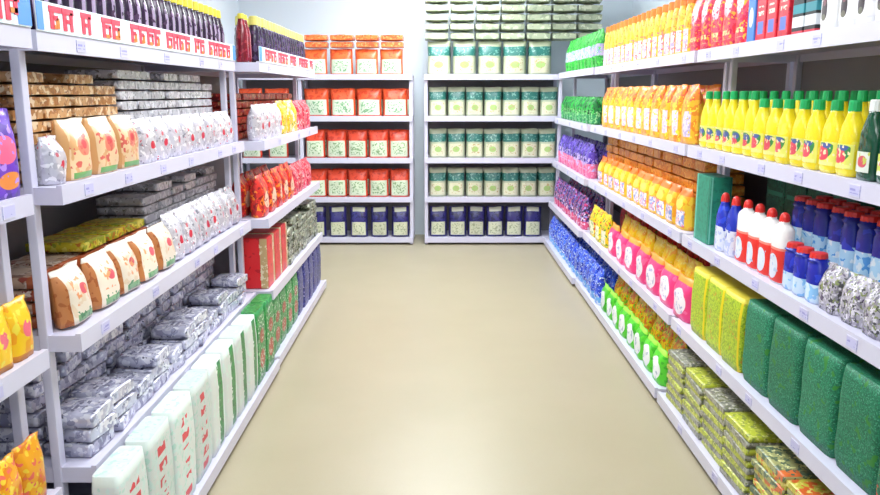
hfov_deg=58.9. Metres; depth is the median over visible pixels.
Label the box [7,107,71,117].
packet
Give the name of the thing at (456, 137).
bag
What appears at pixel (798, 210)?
bottle
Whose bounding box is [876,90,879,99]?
dish soap bottle
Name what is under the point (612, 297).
pouch
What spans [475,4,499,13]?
bag
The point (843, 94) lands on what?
dish soap bottle
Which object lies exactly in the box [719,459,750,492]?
packet
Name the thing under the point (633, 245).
pouch
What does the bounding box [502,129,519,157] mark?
bag
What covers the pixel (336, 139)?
pouch
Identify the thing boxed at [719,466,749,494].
packet
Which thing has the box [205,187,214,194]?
packet
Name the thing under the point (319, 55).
pouch
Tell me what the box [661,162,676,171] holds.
packet
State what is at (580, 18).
bag
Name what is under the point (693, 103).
pouch
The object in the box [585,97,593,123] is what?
pouch
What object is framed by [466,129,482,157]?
bag
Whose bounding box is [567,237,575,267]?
pouch
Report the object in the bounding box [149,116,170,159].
pouch
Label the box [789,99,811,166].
dish soap bottle
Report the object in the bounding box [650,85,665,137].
pouch
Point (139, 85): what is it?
packet
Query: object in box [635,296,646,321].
pouch
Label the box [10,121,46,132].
packet
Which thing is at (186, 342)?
packet
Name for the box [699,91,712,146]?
dish soap bottle
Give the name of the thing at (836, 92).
dish soap bottle
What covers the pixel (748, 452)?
packet
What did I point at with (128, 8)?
drink bottle
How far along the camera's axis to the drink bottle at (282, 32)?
5.13 m
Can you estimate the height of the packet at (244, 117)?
0.044 m
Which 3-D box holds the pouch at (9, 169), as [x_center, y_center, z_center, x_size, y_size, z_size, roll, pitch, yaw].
[-1.169,-0.244,2.045,0.060,0.237,0.192,0,11,-1]
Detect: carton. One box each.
[243,233,274,288]
[248,227,281,279]
[271,222,287,271]
[693,173,732,244]
[746,0,757,41]
[755,0,767,39]
[765,0,779,38]
[765,178,785,219]
[777,0,793,36]
[784,182,807,223]
[791,0,805,33]
[804,0,821,31]
[808,188,832,198]
[833,194,858,202]
[859,201,879,209]
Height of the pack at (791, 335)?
0.325 m
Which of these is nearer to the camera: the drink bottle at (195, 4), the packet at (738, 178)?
the drink bottle at (195, 4)
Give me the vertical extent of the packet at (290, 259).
0.048 m
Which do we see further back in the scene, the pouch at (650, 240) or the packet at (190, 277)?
the pouch at (650, 240)
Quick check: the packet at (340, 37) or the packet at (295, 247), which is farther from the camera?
the packet at (340, 37)
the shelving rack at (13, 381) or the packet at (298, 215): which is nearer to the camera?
the shelving rack at (13, 381)
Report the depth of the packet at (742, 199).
3.96 m
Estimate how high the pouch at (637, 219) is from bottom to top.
0.323 m
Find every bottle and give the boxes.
[30,0,35,28]
[50,0,62,5]
[62,0,74,7]
[74,0,86,10]
[86,0,96,12]
[96,0,106,15]
[106,0,116,17]
[115,0,124,19]
[123,0,133,21]
[131,0,141,23]
[139,0,148,25]
[145,0,156,26]
[152,0,162,28]
[158,0,168,29]
[164,0,175,31]
[171,0,181,32]
[177,0,187,34]
[183,0,192,35]
[188,0,197,36]
[192,1,202,37]
[198,3,207,38]
[203,5,212,39]
[208,7,217,41]
[213,8,220,41]
[216,10,224,42]
[234,16,236,61]
[235,13,248,61]
[244,15,251,61]
[248,16,260,61]
[258,17,263,46]
[261,18,267,47]
[265,20,269,48]
[267,21,272,49]
[270,22,274,49]
[273,23,277,50]
[276,24,280,51]
[278,25,282,51]
[281,26,285,52]
[283,27,287,52]
[285,28,289,53]
[287,29,291,53]
[290,30,293,54]
[292,31,295,55]
[294,32,297,55]
[296,33,299,56]
[298,34,301,56]
[300,34,303,57]
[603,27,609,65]
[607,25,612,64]
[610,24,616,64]
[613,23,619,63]
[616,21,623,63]
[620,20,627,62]
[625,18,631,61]
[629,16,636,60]
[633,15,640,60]
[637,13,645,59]
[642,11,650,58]
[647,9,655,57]
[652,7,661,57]
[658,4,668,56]
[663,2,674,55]
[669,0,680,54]
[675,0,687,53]
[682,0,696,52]
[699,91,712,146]
[706,91,720,148]
[714,192,730,251]
[715,91,729,150]
[722,91,737,151]
[724,196,740,256]
[731,91,748,153]
[735,199,754,263]
[742,91,759,155]
[746,203,766,269]
[748,91,751,106]
[751,99,769,158]
[757,208,778,276]
[759,91,766,102]
[763,99,782,160]
[768,212,794,284]
[769,91,777,113]
[774,99,795,163]
[781,91,790,110]
[782,241,803,290]
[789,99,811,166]
[791,195,811,241]
[791,246,814,296]
[795,91,803,116]
[801,199,823,245]
[802,100,826,169]
[804,251,829,303]
[809,91,818,113]
[811,202,835,251]
[816,195,833,201]
[819,100,844,173]
[820,0,840,29]
[822,91,832,118]
[826,206,851,264]
[828,199,846,205]
[834,91,838,99]
[835,100,863,176]
[838,0,856,26]
[838,90,848,117]
[838,210,864,275]
[842,202,860,209]
[850,91,857,99]
[852,214,879,276]
[855,99,879,181]
[856,0,875,23]
[856,206,874,213]
[857,90,868,122]
[868,90,877,109]
[869,220,879,281]
[870,210,879,215]
[875,0,879,19]
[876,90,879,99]
[876,147,879,183]
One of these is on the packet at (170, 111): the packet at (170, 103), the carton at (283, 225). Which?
the packet at (170, 103)
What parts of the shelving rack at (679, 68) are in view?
post, shelf, shelf, shelf, shelf, post, shelf, post, panel, post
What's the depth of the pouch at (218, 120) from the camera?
3.96 m
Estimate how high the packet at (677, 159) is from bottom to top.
0.061 m
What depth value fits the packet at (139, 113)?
3.20 m
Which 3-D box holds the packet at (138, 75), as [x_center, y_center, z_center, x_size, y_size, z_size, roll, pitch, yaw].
[-1.321,-0.704,3.195,0.202,0.039,0.162,1,11,3]
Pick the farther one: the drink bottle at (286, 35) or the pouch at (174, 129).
the drink bottle at (286, 35)
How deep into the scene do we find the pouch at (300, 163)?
5.83 m
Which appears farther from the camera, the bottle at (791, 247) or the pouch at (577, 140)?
the pouch at (577, 140)
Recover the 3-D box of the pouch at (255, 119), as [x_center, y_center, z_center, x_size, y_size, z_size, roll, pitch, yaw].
[-1.050,-0.715,4.448,0.091,0.202,0.163,0,11,0]
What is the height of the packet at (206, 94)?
0.039 m
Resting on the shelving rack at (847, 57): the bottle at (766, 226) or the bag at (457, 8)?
the bottle at (766, 226)
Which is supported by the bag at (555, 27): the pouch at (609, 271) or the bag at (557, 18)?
the bag at (557, 18)
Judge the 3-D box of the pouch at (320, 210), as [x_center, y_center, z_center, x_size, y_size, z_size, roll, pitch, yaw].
[-1.323,-0.283,8.430,0.189,0.328,0.124,0,11,0]
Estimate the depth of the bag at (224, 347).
3.54 m
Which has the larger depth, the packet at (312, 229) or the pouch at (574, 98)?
the pouch at (574, 98)
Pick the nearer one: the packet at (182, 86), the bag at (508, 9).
the packet at (182, 86)
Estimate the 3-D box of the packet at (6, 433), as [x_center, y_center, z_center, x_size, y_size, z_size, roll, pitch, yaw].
[-1.355,0.573,2.518,0.202,0.049,0.155,-1,11,-5]
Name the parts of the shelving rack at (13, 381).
post, shelf, shelf, shelf, shelf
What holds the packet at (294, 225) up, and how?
on the packet at (294, 233)
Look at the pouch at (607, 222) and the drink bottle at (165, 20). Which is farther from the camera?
the pouch at (607, 222)
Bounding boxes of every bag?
[92,446,148,494]
[125,416,174,494]
[151,391,196,494]
[173,370,212,483]
[191,354,224,457]
[205,339,237,436]
[218,326,247,417]
[231,314,257,400]
[241,303,265,384]
[250,294,274,371]
[272,295,280,353]
[278,286,286,342]
[285,279,292,333]
[291,273,297,323]
[296,266,302,315]
[301,259,308,307]
[307,253,312,299]
[312,248,317,292]
[316,244,320,285]
[425,0,447,4]
[425,4,448,13]
[425,14,447,22]
[425,23,447,31]
[425,32,447,40]
[428,41,449,73]
[429,87,446,115]
[429,129,446,157]
[429,168,445,196]
[430,167,446,193]
[447,168,464,196]
[448,87,464,115]
[448,129,464,157]
[450,0,473,4]
[450,13,473,22]
[450,23,473,31]
[450,42,450,73]
[451,4,473,13]
[451,32,473,40]
[453,41,475,73]
[466,87,482,115]
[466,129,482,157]
[466,168,482,196]
[474,23,498,31]
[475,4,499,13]
[475,32,498,40]
[476,0,499,4]
[476,14,499,22]
[478,41,500,73]
[483,167,499,194]
[484,87,501,115]
[484,129,500,157]
[484,168,500,196]
[499,23,524,31]
[499,32,524,40]
[500,0,525,4]
[500,4,524,13]
[500,14,525,22]
[501,87,502,115]
[501,128,513,155]
[501,167,517,194]
[502,87,519,115]
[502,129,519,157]
[502,168,518,196]
[503,41,525,73]
[519,128,536,156]
[519,167,535,193]
[519,168,536,196]
[520,87,521,115]
[521,87,538,115]
[521,129,538,157]
[525,4,550,13]
[525,14,550,22]
[525,23,550,31]
[525,32,549,40]
[526,0,550,4]
[528,41,550,73]
[537,167,553,194]
[538,87,539,115]
[538,129,555,157]
[538,168,555,196]
[540,87,557,115]
[549,32,575,40]
[550,0,576,4]
[550,4,576,13]
[550,13,575,22]
[550,23,575,31]
[575,0,601,4]
[575,4,602,13]
[575,14,601,22]
[575,23,601,31]
[576,32,590,38]
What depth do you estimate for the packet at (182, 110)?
3.73 m
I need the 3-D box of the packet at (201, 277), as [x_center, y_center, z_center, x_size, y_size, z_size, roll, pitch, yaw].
[-1.349,0.163,4.087,0.202,0.048,0.155,0,11,1]
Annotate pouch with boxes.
[0,108,19,200]
[0,306,13,374]
[0,451,22,494]
[1,294,33,362]
[11,431,46,494]
[48,260,92,328]
[51,118,91,180]
[80,248,119,309]
[82,116,118,174]
[104,238,140,294]
[108,115,139,168]
[125,229,157,281]
[130,117,156,163]
[146,221,175,270]
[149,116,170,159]
[159,210,184,259]
[162,115,182,156]
[173,206,195,253]
[176,114,195,153]
[180,202,203,247]
[189,113,206,150]
[190,198,210,241]
[199,112,216,148]
[199,195,219,236]
[207,192,226,231]
[210,111,225,145]
[214,188,232,227]
[220,111,233,143]
[223,185,240,223]
[232,173,249,216]
[239,88,261,92]
[243,151,262,157]
[244,170,253,211]
[247,104,264,140]
[250,173,268,217]
[251,166,262,175]
[259,104,271,138]
[260,164,269,172]
[262,170,276,212]
[265,88,288,93]
[265,103,276,136]
[269,143,288,157]
[270,167,282,207]
[271,103,281,135]
[275,100,287,133]
[275,164,288,202]
[282,100,293,132]
[283,161,294,198]
[287,100,296,131]
[289,163,298,194]
[292,100,302,129]
[293,161,303,191]
[297,159,306,188]
[298,100,306,128]
[301,100,309,127]
[301,157,311,185]
[304,88,328,115]
[305,49,327,73]
[305,130,325,157]
[309,169,326,196]
[312,168,330,194]
[316,206,326,236]
[319,129,329,156]
[327,130,346,157]
[327,170,346,196]
[328,88,332,115]
[329,206,346,236]
[330,49,352,73]
[331,88,355,115]
[332,168,350,194]
[333,129,347,156]
[340,88,356,115]
[347,130,366,157]
[348,169,367,196]
[350,206,367,236]
[352,129,370,156]
[352,168,371,194]
[355,49,377,73]
[357,88,381,115]
[369,130,388,157]
[369,169,388,196]
[371,206,388,236]
[373,168,391,194]
[375,88,384,115]
[380,49,402,73]
[382,129,391,149]
[383,88,407,115]
[389,130,408,157]
[390,170,409,196]
[392,206,408,236]
[393,168,409,184]
[407,88,408,115]
[430,206,446,236]
[449,206,465,236]
[468,206,484,235]
[486,206,503,235]
[505,206,522,235]
[523,206,540,236]
[549,215,555,241]
[551,218,557,244]
[554,177,560,203]
[554,220,560,247]
[556,179,563,206]
[556,224,563,251]
[558,134,564,161]
[559,181,565,208]
[559,227,566,255]
[561,96,567,118]
[561,135,567,163]
[561,182,568,210]
[562,230,568,259]
[563,96,569,118]
[564,136,571,164]
[564,184,571,213]
[564,233,572,263]
[565,41,572,71]
[566,96,573,119]
[566,137,573,166]
[567,187,574,216]
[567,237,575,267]
[568,40,574,70]
[569,96,576,119]
[569,138,576,168]
[570,188,577,219]
[571,38,578,70]
[571,240,578,272]
[572,97,578,120]
[572,139,580,170]
[573,191,581,222]
[574,37,581,69]
[574,244,582,276]
[575,97,582,121]
[575,140,582,171]
[576,182,581,190]
[577,36,584,69]
[577,193,585,225]
[578,97,585,121]
[578,141,586,173]
[578,248,587,281]
[580,34,588,68]
[580,196,592,229]
[581,97,589,122]
[581,240,586,248]
[582,142,589,175]
[582,252,590,286]
[583,186,588,194]
[584,33,591,68]
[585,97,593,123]
[585,143,597,178]
[585,243,590,251]
[586,189,591,197]
[586,257,595,292]
[587,32,595,67]
[589,97,601,124]
[589,191,595,204]
[589,204,599,236]
[589,247,594,256]
[590,261,599,298]
[591,30,600,67]
[592,193,599,208]
[593,251,599,261]
[594,266,608,304]
[595,28,605,66]
[595,209,605,242]
[596,141,600,152]
[596,196,605,210]
[597,142,604,175]
[597,256,603,265]
[598,156,607,184]
[601,143,607,159]
[601,212,613,247]
[601,260,608,271]
[601,282,611,312]
[602,87,612,126]
[604,158,612,186]
[605,265,613,286]
[607,87,618,127]
[607,289,617,320]
[608,159,618,189]
[608,222,620,256]
[610,270,617,290]
[612,296,623,329]
[613,87,624,129]
[613,162,624,193]
[614,275,624,296]
[616,228,628,264]
[618,304,632,338]
[619,86,632,130]
[620,164,631,196]
[620,208,626,229]
[620,282,631,305]
[622,214,630,232]
[624,235,641,273]
[626,86,639,132]
[627,167,638,200]
[627,211,633,219]
[627,289,638,314]
[627,313,640,348]
[628,219,639,237]
[633,86,646,133]
[633,169,644,204]
[634,215,642,223]
[634,322,648,359]
[635,224,646,243]
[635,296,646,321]
[636,243,651,284]
[639,172,653,208]
[641,86,657,135]
[641,221,648,228]
[642,304,656,333]
[643,332,658,372]
[644,229,655,251]
[646,252,664,295]
[648,175,662,213]
[648,225,656,238]
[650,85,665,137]
[651,314,665,343]
[652,343,669,386]
[653,235,667,256]
[656,179,671,218]
[657,230,667,239]
[659,85,675,139]
[659,261,680,308]
[661,322,675,355]
[662,241,676,265]
[665,182,681,224]
[667,237,676,245]
[668,84,687,141]
[671,334,687,348]
[673,272,693,323]
[674,249,687,273]
[675,186,695,230]
[677,242,686,252]
[680,84,703,144]
[684,256,702,279]
[686,249,699,260]
[690,0,704,50]
[699,257,709,265]
[700,0,715,49]
[700,85,705,94]
[703,84,721,104]
[711,0,725,47]
[722,0,736,45]
[735,0,748,43]
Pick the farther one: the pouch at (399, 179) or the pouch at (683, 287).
the pouch at (399, 179)
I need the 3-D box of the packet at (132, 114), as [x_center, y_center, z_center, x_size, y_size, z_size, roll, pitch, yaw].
[-1.322,-0.515,3.047,0.202,0.039,0.163,0,11,2]
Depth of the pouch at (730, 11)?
3.41 m
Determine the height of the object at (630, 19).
0.300 m
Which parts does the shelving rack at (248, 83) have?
post, shelf, shelf, post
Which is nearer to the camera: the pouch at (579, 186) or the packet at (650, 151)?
the packet at (650, 151)
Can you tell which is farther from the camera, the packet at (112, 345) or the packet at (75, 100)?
the packet at (112, 345)
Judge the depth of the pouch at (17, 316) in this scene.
2.13 m
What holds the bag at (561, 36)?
on the bag at (539, 59)
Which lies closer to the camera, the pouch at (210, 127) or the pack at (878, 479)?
the pack at (878, 479)
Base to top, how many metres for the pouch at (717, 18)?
0.303 m
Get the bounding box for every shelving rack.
[0,23,62,494]
[0,29,279,494]
[146,61,326,364]
[238,78,305,232]
[297,74,414,243]
[424,74,562,243]
[544,67,653,283]
[575,51,793,397]
[657,20,879,494]
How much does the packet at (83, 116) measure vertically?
0.036 m
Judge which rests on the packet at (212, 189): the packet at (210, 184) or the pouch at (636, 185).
the packet at (210, 184)
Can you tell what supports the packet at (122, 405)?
on the packet at (123, 420)
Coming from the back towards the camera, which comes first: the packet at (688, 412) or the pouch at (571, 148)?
the pouch at (571, 148)
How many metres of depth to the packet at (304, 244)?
5.73 m
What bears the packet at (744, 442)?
on the packet at (748, 452)
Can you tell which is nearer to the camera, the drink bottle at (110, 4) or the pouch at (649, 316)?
the drink bottle at (110, 4)
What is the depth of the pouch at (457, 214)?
8.42 m
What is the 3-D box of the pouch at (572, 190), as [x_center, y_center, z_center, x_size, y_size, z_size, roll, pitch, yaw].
[1.230,-0.425,7.230,0.096,0.273,0.158,0,11,2]
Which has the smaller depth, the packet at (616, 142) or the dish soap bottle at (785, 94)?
the dish soap bottle at (785, 94)
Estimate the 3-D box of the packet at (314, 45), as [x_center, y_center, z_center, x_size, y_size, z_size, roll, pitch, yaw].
[-1.281,-2.108,8.127,0.230,0.070,0.222,-1,11,-3]
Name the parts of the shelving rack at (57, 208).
post, panel, shelf, shelf, shelf, shelf, post, shelf, post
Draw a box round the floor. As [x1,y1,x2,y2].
[207,235,721,494]
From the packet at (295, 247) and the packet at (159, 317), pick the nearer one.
the packet at (159, 317)
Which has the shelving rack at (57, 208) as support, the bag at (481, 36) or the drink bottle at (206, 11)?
the drink bottle at (206, 11)
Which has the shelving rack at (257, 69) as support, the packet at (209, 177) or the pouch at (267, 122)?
the pouch at (267, 122)
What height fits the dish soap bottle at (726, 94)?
0.262 m
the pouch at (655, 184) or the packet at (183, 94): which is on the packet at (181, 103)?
the packet at (183, 94)
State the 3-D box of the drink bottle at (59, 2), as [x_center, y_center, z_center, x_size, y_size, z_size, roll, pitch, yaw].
[-1.175,-0.766,2.345,0.072,0.260,0.072,0,11,-2]
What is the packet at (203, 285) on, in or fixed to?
on the packet
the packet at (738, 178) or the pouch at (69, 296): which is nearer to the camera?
the pouch at (69, 296)
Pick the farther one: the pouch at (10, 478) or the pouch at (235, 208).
the pouch at (235, 208)
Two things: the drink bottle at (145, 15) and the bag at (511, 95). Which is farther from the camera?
the bag at (511, 95)
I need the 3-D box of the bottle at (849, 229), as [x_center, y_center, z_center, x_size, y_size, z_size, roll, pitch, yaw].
[1.375,0.031,2.614,0.070,0.310,0.089,0,11,2]
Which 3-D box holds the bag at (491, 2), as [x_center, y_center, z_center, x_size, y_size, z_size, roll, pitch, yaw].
[0.494,-2.561,8.065,0.237,0.090,0.273,0,11,2]
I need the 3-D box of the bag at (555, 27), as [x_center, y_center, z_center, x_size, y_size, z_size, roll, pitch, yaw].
[1.275,-2.290,8.125,0.240,0.090,0.273,0,11,-1]
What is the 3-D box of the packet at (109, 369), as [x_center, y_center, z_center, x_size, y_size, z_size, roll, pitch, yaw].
[-1.355,0.468,3.047,0.202,0.049,0.155,0,11,1]
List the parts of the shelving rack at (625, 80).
shelf, post, shelf, shelf, shelf, post, shelf, post, panel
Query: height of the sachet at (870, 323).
0.152 m
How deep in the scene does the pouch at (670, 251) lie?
4.50 m
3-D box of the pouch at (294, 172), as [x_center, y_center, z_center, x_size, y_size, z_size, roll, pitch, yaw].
[-1.049,-0.484,5.519,0.102,0.212,0.174,-1,11,-3]
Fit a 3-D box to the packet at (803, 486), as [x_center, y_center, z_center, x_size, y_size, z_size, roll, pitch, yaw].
[1.246,0.809,2.494,0.172,0.026,0.242,0,11,-1]
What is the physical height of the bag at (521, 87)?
0.303 m
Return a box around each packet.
[0,71,42,82]
[0,83,41,95]
[0,96,43,107]
[0,384,60,412]
[0,397,63,426]
[0,423,46,441]
[0,437,48,455]
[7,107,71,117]
[7,108,42,120]
[8,369,59,397]
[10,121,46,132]
[10,254,85,267]
[11,266,58,288]
[12,119,60,129]
[13,133,47,145]
[13,282,48,301]
[16,145,34,158]
[25,234,105,251]
[26,301,35,314]
[28,73,92,84]
[29,84,68,95]
[29,96,70,106]
[29,244,105,255]
[29,355,56,382]
[30,106,95,116]
[30,315,52,328]
[33,130,51,134]
[34,135,66,185]
[43,117,82,122]
[44,397,113,428]
[44,426,113,456]
[46,412,117,441]
[49,96,94,105]
[53,226,125,240]
[55,352,76,361]
[56,352,81,375]
[57,106,117,114]
[58,365,85,390]
[59,379,84,399]
[62,85,93,94]
[64,69,134,79]
[65,80,134,89]
[67,91,135,99]
[69,376,133,403]
[73,116,107,120]
[76,218,143,231]
[78,95,115,104]
[78,349,106,371]
[81,85,114,94]
[81,337,104,358]
[81,361,106,380]
[86,101,136,109]
[93,71,149,79]
[93,111,135,118]
[96,193,157,205]
[97,203,157,214]
[98,211,158,223]
[100,334,124,354]
[103,235,130,244]
[103,363,117,374]
[104,323,122,341]
[104,345,124,366]
[107,371,153,396]
[111,391,136,417]
[112,189,170,199]
[113,180,171,190]
[113,358,169,377]
[114,404,134,430]
[116,80,150,89]
[116,100,151,108]
[117,90,150,98]
[117,344,169,367]
[118,110,151,118]
[121,320,142,339]
[122,73,176,81]
[123,227,146,234]
[123,311,140,327]
[123,332,142,349]
[131,91,164,99]
[133,109,167,116]
[135,386,153,410]
[137,100,166,107]
[139,309,156,326]
[139,320,156,337]
[140,299,155,315]
[140,334,152,344]
[141,220,159,227]
[144,342,182,362]
[145,81,164,89]
[145,99,191,106]
[148,99,177,107]
[149,108,179,114]
[150,172,195,181]
[150,330,197,349]
[150,369,168,391]
[151,319,195,338]
[153,298,169,314]
[154,197,171,208]
[154,309,169,322]
[156,206,173,217]
[156,289,169,304]
[157,74,189,81]
[161,82,192,90]
[162,82,178,89]
[162,91,179,98]
[163,307,207,324]
[167,107,191,114]
[167,184,182,194]
[167,354,184,374]
[168,192,184,202]
[168,289,183,304]
[168,299,182,311]
[169,201,184,207]
[170,280,181,294]
[172,83,200,90]
[172,180,194,189]
[175,107,202,112]
[176,75,199,82]
[177,91,191,97]
[177,91,202,98]
[177,166,213,174]
[179,99,201,105]
[180,281,194,294]
[181,188,195,197]
[181,195,195,202]
[181,304,192,307]
[181,340,198,358]
[182,271,194,284]
[182,289,195,303]
[184,83,211,90]
[188,106,211,112]
[188,289,227,304]
[192,272,205,285]
[192,298,227,313]
[193,176,205,185]
[193,184,206,193]
[194,191,205,197]
[194,281,206,290]
[194,319,209,334]
[195,264,204,276]
[196,173,216,181]
[196,328,207,345]
[197,93,240,100]
[199,91,210,97]
[199,99,211,105]
[201,101,241,108]
[203,265,212,277]
[204,180,215,188]
[204,273,213,285]
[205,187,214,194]
[205,257,213,268]
[206,308,217,323]
[208,318,219,333]
[209,282,245,294]
[211,273,247,286]
[212,109,241,115]
[217,308,228,322]
[222,289,237,303]
[227,299,238,312]
[228,93,248,100]
[228,108,249,114]
[229,116,246,122]
[230,117,243,123]
[236,100,256,106]
[236,101,249,107]
[236,290,245,303]
[237,123,246,129]
[238,132,243,138]
[239,93,255,99]
[245,100,263,103]
[246,93,264,99]
[255,93,270,98]
[269,93,281,98]
[275,93,286,98]
[278,215,296,223]
[286,211,301,219]
[287,222,296,230]
[287,226,292,235]
[287,234,291,242]
[287,241,292,249]
[288,247,292,256]
[288,255,293,264]
[291,236,298,244]
[292,208,312,215]
[292,211,308,218]
[292,229,297,238]
[292,250,297,258]
[293,202,311,209]
[293,243,297,251]
[296,219,302,226]
[298,238,302,247]
[302,241,306,249]
[303,199,315,205]
[304,34,328,41]
[305,42,328,48]
[309,220,313,227]
[309,226,314,234]
[330,34,354,41]
[330,42,353,48]
[355,34,379,41]
[356,42,379,48]
[380,34,403,41]
[381,42,403,48]
[606,145,613,151]
[607,152,614,157]
[608,137,616,143]
[612,154,621,160]
[613,139,619,145]
[613,146,621,153]
[618,156,626,162]
[619,140,627,147]
[619,148,627,155]
[624,158,631,165]
[625,142,631,149]
[625,150,633,157]
[630,152,641,160]
[630,160,640,167]
[631,143,639,151]
[637,154,648,162]
[638,145,647,153]
[638,163,646,170]
[645,156,657,165]
[645,165,656,173]
[647,147,654,156]
[652,168,665,176]
[654,149,666,158]
[654,159,668,168]
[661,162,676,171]
[662,171,675,180]
[663,152,674,161]
[666,383,681,404]
[666,388,682,409]
[666,393,683,414]
[667,364,684,383]
[667,373,683,393]
[668,349,708,368]
[668,359,685,378]
[668,369,685,388]
[668,379,684,399]
[669,354,686,373]
[671,154,686,164]
[672,165,687,175]
[672,175,685,184]
[681,168,697,179]
[681,178,696,190]
[682,399,702,422]
[682,403,701,427]
[682,414,701,438]
[683,157,697,168]
[683,388,701,411]
[683,409,699,432]
[684,394,701,416]
[685,373,704,395]
[685,377,705,400]
[685,382,703,405]
[686,367,729,389]
[693,171,743,183]
[694,160,744,172]
[694,183,744,195]
[694,194,744,206]
[700,410,724,436]
[700,427,722,455]
[700,432,722,459]
[701,405,725,431]
[701,439,720,466]
[702,417,723,443]
[702,422,723,449]
[703,387,752,413]
[703,400,725,426]
[704,395,724,419]
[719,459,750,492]
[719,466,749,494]
[722,436,753,467]
[722,447,754,479]
[722,454,753,486]
[724,412,783,442]
[724,418,786,448]
[724,430,755,460]
[724,443,754,474]
[726,426,756,455]
[749,485,760,494]
[751,458,786,494]
[753,478,767,494]
[754,467,779,494]
[754,472,772,494]
[756,445,818,482]
[756,453,787,490]
[786,479,834,494]
[787,488,793,494]
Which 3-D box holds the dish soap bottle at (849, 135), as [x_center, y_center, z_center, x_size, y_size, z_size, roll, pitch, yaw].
[1.274,-0.337,2.412,0.064,0.232,0.102,0,11,0]
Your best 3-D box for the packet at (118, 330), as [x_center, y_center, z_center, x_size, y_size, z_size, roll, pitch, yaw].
[-1.358,0.327,3.007,0.202,0.049,0.155,1,11,7]
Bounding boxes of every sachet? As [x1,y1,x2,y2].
[818,262,850,315]
[839,271,877,328]
[862,281,879,340]
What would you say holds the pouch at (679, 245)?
on the shelving rack at (679, 68)
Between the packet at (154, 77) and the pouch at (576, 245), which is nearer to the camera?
the packet at (154, 77)
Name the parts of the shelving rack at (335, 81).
post, post, shelf, shelf, shelf, shelf, shelf, post, post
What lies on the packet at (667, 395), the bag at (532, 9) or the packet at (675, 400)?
the packet at (675, 400)
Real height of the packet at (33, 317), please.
0.040 m
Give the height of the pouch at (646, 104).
0.298 m
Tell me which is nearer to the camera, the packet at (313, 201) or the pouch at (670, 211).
the pouch at (670, 211)
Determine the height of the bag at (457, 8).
0.090 m
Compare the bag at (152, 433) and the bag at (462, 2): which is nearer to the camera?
the bag at (152, 433)
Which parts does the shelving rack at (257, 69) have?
panel, shelf, post, post, shelf, shelf, shelf, post, shelf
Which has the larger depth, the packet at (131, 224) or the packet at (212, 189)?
the packet at (212, 189)
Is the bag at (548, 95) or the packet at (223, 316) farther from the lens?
the bag at (548, 95)
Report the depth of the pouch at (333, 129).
8.36 m
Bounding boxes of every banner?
[0,0,31,27]
[34,0,235,60]
[259,46,314,70]
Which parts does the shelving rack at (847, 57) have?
shelf, post, shelf, shelf, shelf, shelf, post, panel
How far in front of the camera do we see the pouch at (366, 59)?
8.07 m
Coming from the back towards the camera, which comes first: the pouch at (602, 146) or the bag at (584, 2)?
the bag at (584, 2)
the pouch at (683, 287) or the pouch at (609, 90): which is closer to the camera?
the pouch at (683, 287)
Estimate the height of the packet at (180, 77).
0.039 m
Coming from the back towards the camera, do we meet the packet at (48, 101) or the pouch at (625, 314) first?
the pouch at (625, 314)
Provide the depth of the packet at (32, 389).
2.42 m
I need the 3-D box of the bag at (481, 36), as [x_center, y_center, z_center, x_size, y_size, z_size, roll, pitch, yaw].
[0.490,-2.199,8.137,0.237,0.090,0.273,0,11,1]
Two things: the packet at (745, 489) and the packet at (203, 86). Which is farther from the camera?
the packet at (203, 86)
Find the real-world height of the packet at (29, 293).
0.041 m
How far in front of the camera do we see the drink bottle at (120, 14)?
2.79 m
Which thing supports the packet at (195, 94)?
on the packet at (195, 102)
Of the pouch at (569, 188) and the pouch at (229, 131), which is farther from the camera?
the pouch at (569, 188)
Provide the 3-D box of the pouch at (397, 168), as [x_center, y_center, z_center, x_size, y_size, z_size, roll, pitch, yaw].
[-0.401,-0.715,8.475,0.208,0.288,0.118,0,11,-2]
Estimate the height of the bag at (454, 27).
0.090 m
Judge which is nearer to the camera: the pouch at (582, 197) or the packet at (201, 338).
the packet at (201, 338)
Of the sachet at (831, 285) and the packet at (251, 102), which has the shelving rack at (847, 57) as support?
the sachet at (831, 285)
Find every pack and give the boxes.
[690,266,731,339]
[705,277,748,355]
[721,288,766,372]
[742,299,793,397]
[767,316,826,425]
[798,337,868,457]
[834,363,879,494]
[876,463,879,494]
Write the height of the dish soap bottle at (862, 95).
0.262 m
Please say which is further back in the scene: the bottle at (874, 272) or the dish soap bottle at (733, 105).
the dish soap bottle at (733, 105)
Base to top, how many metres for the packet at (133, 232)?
0.040 m
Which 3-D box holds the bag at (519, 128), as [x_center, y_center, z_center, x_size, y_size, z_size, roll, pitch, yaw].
[0.948,-1.136,8.426,0.186,0.303,0.124,0,11,2]
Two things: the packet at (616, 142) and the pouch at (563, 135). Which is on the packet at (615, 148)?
the packet at (616, 142)
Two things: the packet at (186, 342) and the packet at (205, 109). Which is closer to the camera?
the packet at (186, 342)
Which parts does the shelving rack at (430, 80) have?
post, shelf, shelf, shelf, shelf, shelf, post, post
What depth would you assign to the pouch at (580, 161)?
6.79 m
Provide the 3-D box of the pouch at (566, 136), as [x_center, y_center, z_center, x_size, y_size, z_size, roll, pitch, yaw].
[1.262,-0.983,7.807,0.097,0.283,0.162,0,11,0]
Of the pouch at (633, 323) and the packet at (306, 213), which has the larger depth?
the packet at (306, 213)
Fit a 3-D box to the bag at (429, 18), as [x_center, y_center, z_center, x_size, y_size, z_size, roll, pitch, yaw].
[-0.036,-2.380,8.101,0.237,0.090,0.273,0,11,0]
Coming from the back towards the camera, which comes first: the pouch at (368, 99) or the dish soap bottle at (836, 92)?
the pouch at (368, 99)
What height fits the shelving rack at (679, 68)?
1.801 m
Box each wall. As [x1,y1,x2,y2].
[192,0,245,174]
[238,0,632,234]
[632,0,674,16]

